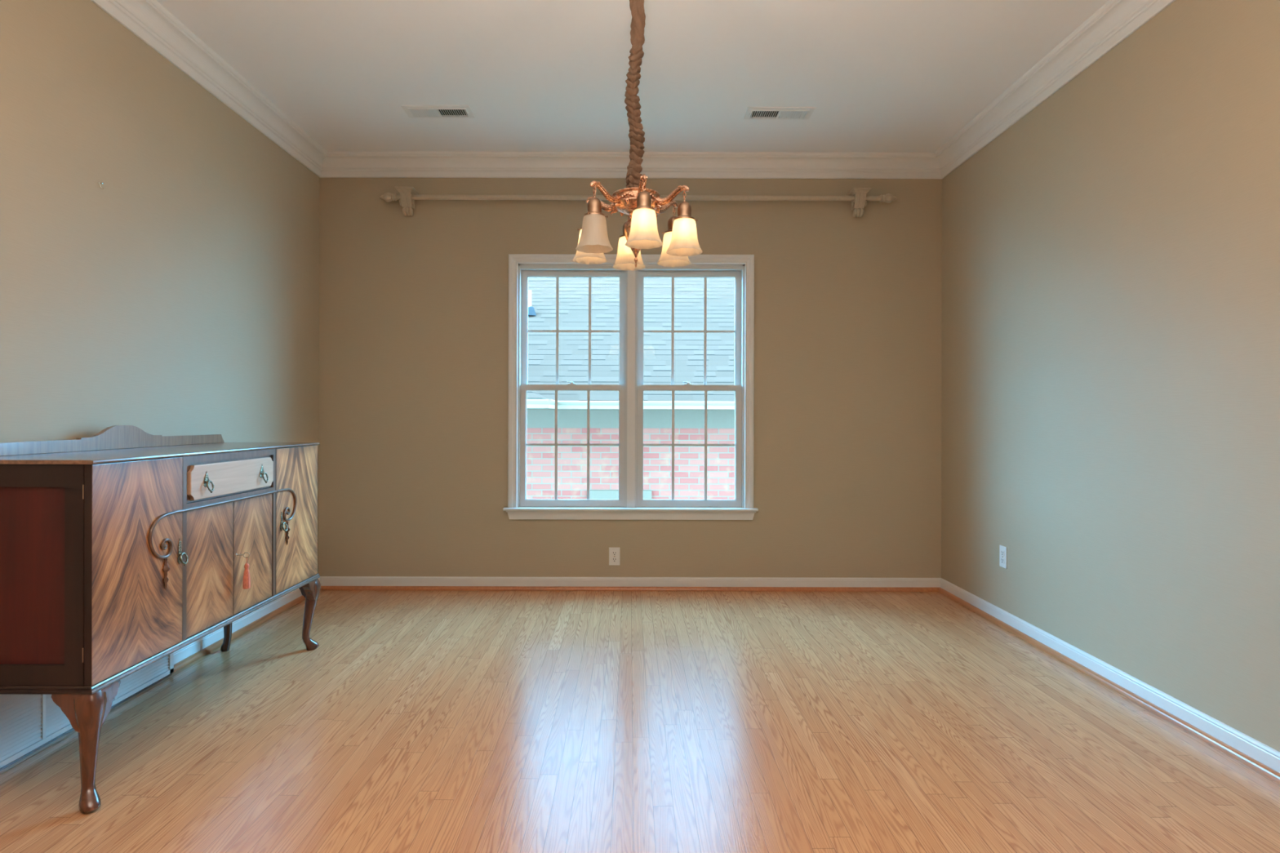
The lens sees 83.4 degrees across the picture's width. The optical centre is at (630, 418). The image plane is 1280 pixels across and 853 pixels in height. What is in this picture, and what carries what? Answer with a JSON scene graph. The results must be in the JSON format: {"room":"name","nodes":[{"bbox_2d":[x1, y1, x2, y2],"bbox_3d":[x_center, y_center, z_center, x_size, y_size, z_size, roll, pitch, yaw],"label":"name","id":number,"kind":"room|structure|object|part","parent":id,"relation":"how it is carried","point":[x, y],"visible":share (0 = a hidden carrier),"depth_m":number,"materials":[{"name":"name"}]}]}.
{"room":"dining room","nodes":[
{"label":"dining room","id":0,"kind":"room"},
{"bbox_2d":[0,0,319,573],"bbox_3d":[-2.071,-0.292,1.500,0.160,2.773,6.520,0,0,0],"label":"wall","id":1,"kind":"structure","parent":0,"point":[179,295],"depth_m":2.90,"materials":[{"name":"beige paint"}]},
{"bbox_2d":[0,693,74,771],"bbox_3d":[-1.971,0.973,2.370,0.045,0.238,0.294,0,0,0],"label":"air vent","id":2,"kind":"object","parent":1,"relation":"in","point":[29,724],"depth_m":2.33,"materials":[{"name":"white paint"}]},
{"bbox_2d":[111,652,173,708],"bbox_3d":[-1.971,1.046,2.883,0.045,0.092,0.367,0,0,0],"label":"air vent","id":3,"kind":"object","parent":1,"relation":"in","point":[148,676],"depth_m":2.89,"materials":[{"name":"white paint"}]},
{"bbox_2d":[90,0,327,177],"bbox_3d":[-1.946,-1.608,1.500,0.084,0.139,6.200,0,0,0],"label":"trim","id":4,"kind":"structure","parent":1,"relation":"attached to","point":[150,21],"depth_m":3.34,"materials":[{"name":"white paint"}]},
{"bbox_2d":[171,588,321,673],"bbox_3d":[-1.973,1.083,1.494,0.019,0.024,6.188,0,0,0],"label":"trim","id":5,"kind":"structure","parent":1,"relation":"attached to","point":[197,655],"depth_m":3.61,"materials":[{"name":"wood"}]},
{"bbox_2d":[173,577,319,664],"bbox_3d":[-1.989,1.054,1.500,0.012,0.082,6.200,0,0,0],"label":"baseboard","id":6,"kind":"structure","parent":1,"relation":"attached to","point":[189,650],"depth_m":3.62,"materials":[{"name":"white paint"}]},
{"bbox_2d":[318,177,942,577],"bbox_3d":[0.001,-0.286,4.680,3.984,2.773,0.160,0,0,0],"label":"wall","id":7,"kind":"structure","parent":0,"point":[414,309],"depth_m":4.60,"materials":[{"name":"beige paint"}]},
{"bbox_2d":[395,186,418,216],"bbox_3d":[-1.411,-1.364,4.538,0.112,0.158,0.121,0,0,0],"label":"rod bracket","id":8,"kind":"object","parent":7,"relation":"attached to","point":[407,204],"visible":0.99,"depth_m":4.52,"materials":[{"name":"beige paint"}]},
{"bbox_2d":[517,263,627,507],"bbox_3d":[-0.370,-0.206,4.680,0.701,1.562,0.156,0,0,0],"label":"window","id":9,"kind":"structure","parent":7,"relation":"in","point":[526,271],"depth_m":4.62,"materials":[{"name":"paint"}]},
{"bbox_3d":[-0.371,0.178,4.635,0.675,0.786,0.036,0,0,0],"label":"sash","id":10,"kind":"part","parent":9,"relation":"part of","materials":[{"name":"paint"}]},
{"bbox_3d":[-0.369,-0.579,4.675,0.675,0.790,0.036,0,0,0],"label":"sash","id":11,"kind":"part","parent":9,"relation":"part of","materials":[{"name":"paint"}]},
{"bbox_2d":[608,547,619,565],"bbox_3d":[-0.101,0.885,4.596,0.070,0.114,0.008,0,0,0],"label":"electrical outlet","id":12,"kind":"object","parent":7,"relation":"attached to","point":[614,553],"visible":1,"depth_m":4.59,"materials":[{"name":"plastic"}]},
{"bbox_2d":[612,557,617,561],"bbox_3d":[-0.101,0.905,4.594,0.033,0.028,0.002,0,0,0],"label":"receptacle","id":13,"kind":"object","parent":12,"relation":"attached to","point":[614,559],"depth_m":4.59,"materials":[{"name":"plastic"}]},
{"bbox_2d":[612,551,617,555],"bbox_3d":[-0.101,0.864,4.594,0.033,0.028,0.002,0,0,0],"label":"receptacle","id":14,"kind":"object","parent":12,"relation":"attached to","point":[614,553],"depth_m":4.59,"materials":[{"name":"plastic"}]},
{"bbox_2d":[319,576,940,587],"bbox_3d":[-0.003,1.059,4.594,3.984,0.082,0.012,0,0,0],"label":"baseboard","id":15,"kind":"structure","parent":7,"relation":"attached to","point":[324,580],"depth_m":4.59,"materials":[{"name":"white paint"}]},
{"bbox_2d":[320,586,939,591],"bbox_3d":[-0.003,1.088,4.578,3.960,0.024,0.019,0,0,0],"label":"trim","id":16,"kind":"structure","parent":7,"relation":"attached to","point":[323,588],"depth_m":4.57,"materials":[{"name":"brown wood"}]},
{"bbox_2d":[320,151,941,178],"bbox_3d":[0.004,-1.603,4.558,3.984,0.139,0.084,0,0,0],"label":"trim","id":17,"kind":"structure","parent":7,"relation":"attached to","point":[335,164],"depth_m":4.57,"materials":[{"name":"white paint"}]},
{"bbox_2d":[502,506,758,519],"bbox_3d":[0.003,0.611,4.605,1.616,0.075,0.110,0,0,0],"label":"trim","id":18,"kind":"structure","parent":7,"relation":"attached to","point":[519,513],"depth_m":4.58,"materials":[{"name":"white paint"}]},
{"bbox_2d":[507,253,754,508],"bbox_3d":[0.005,-0.235,4.639,1.567,1.617,0.122,0,0,0],"label":"trim","id":19,"kind":"structure","parent":7,"relation":"attached to","point":[514,260],"depth_m":4.59,"materials":[{"name":"white paint"}]},
{"bbox_2d":[635,264,744,507],"bbox_3d":[0.381,-0.204,4.680,0.700,1.562,0.156,0,0,0],"label":"window","id":20,"kind":"structure","parent":7,"relation":"in","point":[736,271],"depth_m":4.62,"materials":[{"name":"paint"}]},
{"bbox_3d":[0.381,-0.577,4.675,0.674,0.790,0.036,0,0,0],"label":"sash","id":21,"kind":"part","parent":20,"relation":"part of","materials":[{"name":"paint"}]},
{"bbox_3d":[0.380,0.180,4.635,0.674,0.786,0.036,0,0,0],"label":"sash","id":22,"kind":"part","parent":20,"relation":"part of","materials":[{"name":"paint"}]},
{"bbox_2d":[847,187,871,217],"bbox_3d":[1.445,-1.357,4.538,0.112,0.158,0.121,0,0,0],"label":"rod bracket","id":23,"kind":"object","parent":7,"relation":"attached to","point":[860,202],"visible":1,"depth_m":4.52,"materials":[{"name":"beige paint"}]},
{"bbox_2d":[379,192,897,203],"bbox_3d":[0.051,-1.393,4.545,3.275,0.062,0.062,0,0,0],"label":"curtain rod","id":24,"kind":"object","parent":23,"relation":"attached to","point":[387,197],"visible":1,"depth_m":4.53,"materials":[{"name":"beige paint"}]},
{"bbox_3d":[0.051,-1.393,4.545,3.063,0.031,0.031,0,0,0],"label":"rod","id":25,"kind":"part","parent":24,"relation":"part of","materials":[{"name":"beige paint"}]},
{"bbox_2d":[155,0,1109,152],"bbox_3d":[0.004,-1.723,1.500,4.304,0.100,6.520,0,0,0],"label":"ceiling","id":26,"kind":"structure","parent":0,"point":[878,76],"depth_m":3.40,"materials":[{"name":"paint"}]},
{"bbox_2d":[400,105,475,118],"bbox_3d":[-1.046,-1.668,3.925,0.364,0.014,0.150,0,0,0],"label":"ceiling vent","id":27,"kind":"object","parent":26,"relation":"in","point":[412,111],"visible":1,"depth_m":3.92,"materials":[{"name":"white metal"}]},
{"bbox_2d":[573,0,702,270],"bbox_3d":[0.021,-1.104,2.550,0.458,1.136,0.482,0,0,0],"label":"chandelier","id":28,"kind":"object","parent":26,"relation":"hanging from","point":[642,205],"visible":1,"depth_m":2.52,"materials":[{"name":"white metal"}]},
{"bbox_3d":[-0.147,-0.630,2.617,0.127,0.114,0.123,0,0,22],"label":"lamp shade","id":29,"kind":"part","parent":28,"relation":"part of","materials":[{"name":"white glass"}]},
{"bbox_3d":[-0.122,-0.630,2.439,0.127,0.114,0.123,0,0,-38],"label":"lamp shade","id":30,"kind":"part","parent":28,"relation":"part of","materials":[{"name":"white glass"}]},
{"bbox_3d":[-0.121,-0.772,2.439,0.010,0.044,0.010,0,0,6],"label":"chain","id":31,"kind":"part","parent":28,"relation":"part of","materials":[{"name":"orange metal"}]},
{"bbox_3d":[-0.101,-0.767,2.599,0.132,0.078,0.024,0,0,22],"label":"arm","id":32,"kind":"part","parent":28,"relation":"part of","materials":[{"name":"orange metal"}]},
{"bbox_3d":[-0.083,-0.767,2.470,0.132,0.078,0.024,0,0,-38],"label":"arm","id":33,"kind":"part","parent":28,"relation":"part of","materials":[{"name":"orange metal"}]},
{"bbox_3d":[-0.005,-0.629,2.728,0.123,0.114,0.127,0,0,-8],"label":"lamp shade","id":34,"kind":"part","parent":28,"relation":"part of","materials":[{"name":"white glass"}]},
{"bbox_3d":[0.039,-0.767,2.421,0.024,0.078,0.132,0,0,-8],"label":"arm","id":35,"kind":"part","parent":28,"relation":"part of","materials":[{"name":"orange metal"}]},
{"bbox_3d":[0.045,-0.629,2.372,0.123,0.114,0.127,0,0,-8],"label":"lamp shade","id":36,"kind":"part","parent":28,"relation":"part of","materials":[{"name":"white glass"}]},
{"bbox_3d":[0.045,-0.772,2.372,0.010,0.044,0.010,0,0,36],"label":"chain","id":37,"kind":"part","parent":28,"relation":"part of","materials":[{"name":"orange metal"}]},
{"bbox_3d":[0.123,-0.767,2.630,0.132,0.078,0.024,0,0,-38],"label":"arm","id":38,"kind":"part","parent":28,"relation":"part of","materials":[{"name":"orange metal"}]},
{"bbox_3d":[0.141,-0.767,2.501,0.132,0.078,0.024,0,0,22],"label":"arm","id":39,"kind":"part","parent":28,"relation":"part of","materials":[{"name":"orange metal"}]},
{"bbox_3d":[0.162,-0.629,2.661,0.127,0.114,0.123,0,0,-38],"label":"lamp shade","id":40,"kind":"part","parent":28,"relation":"part of","materials":[{"name":"white glass"}]},
{"bbox_3d":[0.187,-0.629,2.483,0.127,0.114,0.123,0,0,22],"label":"lamp shade","id":41,"kind":"part","parent":28,"relation":"part of","materials":[{"name":"white glass"}]},
{"bbox_3d":[0.187,-0.771,2.482,0.010,0.044,0.010,0,0,-24],"label":"chain","id":42,"kind":"part","parent":28,"relation":"part of","materials":[{"name":"orange metal"}]},
{"bbox_2d":[743,106,815,119],"bbox_3d":[0.813,-1.664,3.935,0.362,0.014,0.150,0,0,0],"label":"ceiling vent","id":43,"kind":"object","parent":26,"relation":"in","point":[752,113],"visible":1,"depth_m":3.92,"materials":[{"name":"white metal"}]},
{"bbox_2d":[0,590,1279,852],"bbox_3d":[-0.003,1.160,1.500,4.304,0.120,6.520,0,0,0],"label":"floor","id":44,"kind":"structure","parent":0,"point":[418,721],"depth_m":2.42,"materials":[{"name":"brown wood"}]},
{"bbox_2d":[0,425,320,813],"bbox_3d":[-1.698,0.562,2.709,0.465,1.068,1.470,0,0,0],"label":"sideboard","id":45,"kind":"object","parent":44,"relation":"on","point":[119,544],"visible":1,"depth_m":2.20,"materials":[{"name":"brown wood"}]},
{"bbox_3d":[-1.716,0.438,2.002,0.310,0.505,0.008,0,0,0],"label":"panel","id":46,"kind":"part","parent":45,"relation":"part of","materials":[{"name":"brown wood"}]},
{"bbox_3d":[-1.720,0.435,2.001,0.412,0.615,0.021,0,0,0],"label":"frame","id":47,"kind":"part","parent":45,"relation":"part of","materials":[{"name":"brown wood"}]},
{"bbox_3d":[-1.512,0.930,2.011,0.072,0.334,0.072,0,0,0],"label":"leg","id":48,"kind":"part","parent":45,"relation":"part of","materials":[{"name":"brown wood"}]},
{"bbox_3d":[-1.502,0.436,2.192,0.023,0.613,0.403,0,0,0],"label":"door","id":49,"kind":"part","parent":45,"relation":"part of","materials":[{"name":"brown wood"}]},
{"bbox_3d":[-1.705,0.753,2.709,0.443,0.018,1.457,0,0,0],"label":"moulding","id":50,"kind":"part","parent":45,"relation":"part of","materials":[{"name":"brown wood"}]},
{"bbox_3d":[-1.487,0.376,2.308,0.010,0.146,0.174,0,0,0],"label":"scroll moulding","id":51,"kind":"part","parent":45,"relation":"part of","materials":[{"name":"brown wood"}]},
{"bbox_3d":[-1.485,0.440,2.377,0.013,0.084,0.024,0,0,0],"label":"pull plate","id":52,"kind":"part","parent":45,"relation":"part of","materials":[{"name":"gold metal"}]},
{"bbox_3d":[-1.481,0.214,2.520,0.013,0.056,0.035,0,0,0],"label":"pull plate","id":53,"kind":"part","parent":45,"relation":"part of","materials":[{"name":"gold metal"}]},
{"bbox_3d":[-1.505,0.527,2.564,0.019,0.431,0.289,0,0,0],"label":"door","id":54,"kind":"part","parent":45,"relation":"part of","materials":[{"name":"brown wood"}]},
{"bbox_3d":[-1.900,0.929,3.385,0.052,0.334,0.042,0,0,0],"label":"leg","id":55,"kind":"part","parent":45,"relation":"part of","materials":[{"name":"brown wood"}]},
{"bbox_3d":[-1.503,0.436,2.710,0.022,0.614,0.627,0,0,0],"label":"frame","id":56,"kind":"part","parent":45,"relation":"part of","materials":[{"name":"brown wood"}]},
{"bbox_3d":[-1.507,0.221,2.710,0.012,0.134,0.584,0,0,0],"label":"drawer","id":57,"kind":"part","parent":45,"relation":"part of","materials":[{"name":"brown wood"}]},
{"bbox_3d":[-1.494,0.221,2.713,0.015,0.120,0.564,0,0,0],"label":"drawer","id":58,"kind":"part","parent":45,"relation":"part of","materials":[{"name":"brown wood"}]},
{"bbox_2d":[235,551,250,589],"bbox_3d":[-1.468,0.577,2.725,0.054,0.137,0.026,0,0,0],"label":"key","id":59,"kind":"object","parent":45,"relation":"attached to","point":[246,579],"visible":1,"depth_m":2.72,"materials":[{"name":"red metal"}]},
{"bbox_3d":[-1.505,0.527,2.856,0.019,0.431,0.290,0,0,0],"label":"door","id":60,"kind":"part","parent":45,"relation":"part of","materials":[{"name":"brown wood"}]},
{"bbox_3d":[-1.481,0.214,2.900,0.013,0.056,0.035,0,0,0],"label":"pull plate","id":61,"kind":"part","parent":45,"relation":"part of","materials":[{"name":"gold metal"}]},
{"bbox_3d":[-1.485,0.440,3.071,0.013,0.084,0.024,0,0,0],"label":"pull plate","id":62,"kind":"part","parent":45,"relation":"part of","materials":[{"name":"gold metal"}]},
{"bbox_3d":[-1.487,0.376,3.111,0.010,0.146,0.174,0,0,0],"label":"scroll moulding","id":63,"kind":"part","parent":45,"relation":"part of","materials":[{"name":"brown wood"}]},
{"bbox_3d":[-1.502,0.436,3.227,0.023,0.613,0.402,0,0,0],"label":"door","id":64,"kind":"part","parent":45,"relation":"part of","materials":[{"name":"brown wood"}]},
{"bbox_3d":[-1.512,0.930,3.408,0.072,0.334,0.072,0,0,0],"label":"leg","id":65,"kind":"part","parent":45,"relation":"part of","materials":[{"name":"brown wood"}]},
{"bbox_2d":[941,0,1279,751],"bbox_3d":[2.073,-0.281,1.500,0.160,2.773,6.520,0,0,0],"label":"wall","id":66,"kind":"structure","parent":0,"point":[1110,391],"depth_m":2.81,"materials":[{"name":"beige paint"}]},
{"bbox_2d":[999,545,1007,568],"bbox_3d":[1.986,0.739,3.831,0.008,0.114,0.070,0,0,0],"label":"electrical outlet","id":67,"kind":"object","parent":66,"relation":"attached to","point":[1002,549],"visible":1,"depth_m":3.82,"materials":[{"name":"plastic"}]},
{"bbox_2d":[934,0,1175,178],"bbox_3d":[1.954,-1.599,1.500,0.084,0.139,6.200,0,0,0],"label":"trim","id":68,"kind":"structure","parent":66,"relation":"attached to","point":[1116,20],"depth_m":3.33,"materials":[{"name":"white paint"}]},
{"bbox_2d":[938,587,1279,784],"bbox_3d":[1.968,1.093,1.494,0.019,0.024,6.188,0,0,0],"label":"trim","id":69,"kind":"structure","parent":66,"relation":"attached to","point":[1260,767],"depth_m":2.78,"materials":[{"name":"brown wood"}]},
{"bbox_2d":[940,577,1279,773],"bbox_3d":[1.983,1.064,1.500,0.012,0.082,6.200,0,0,0],"label":"baseboard","id":70,"kind":"structure","parent":66,"relation":"attached to","point":[1251,747],"depth_m":2.80,"materials":[{"name":"white paint"}]},
{"label":"outside","id":71,"kind":"structure","parent":0,"visible":0},
{"bbox_3d":[-0.005,1.900,13.385,28.000,0.200,17.230,0,0,0],"label":"ground","id":72,"kind":"structure","parent":71,"visible":0},
{"bbox_2d":[526,277,734,499],"bbox_3d":[0.001,-0.273,11.164,6.600,4.146,9.258,0,0,0],"label":"brick house","id":73,"kind":"structure","parent":72,"relation":"on","point":[573,347],"depth_m":7.80,"materials":[{"name":"red brick"}]}
]}

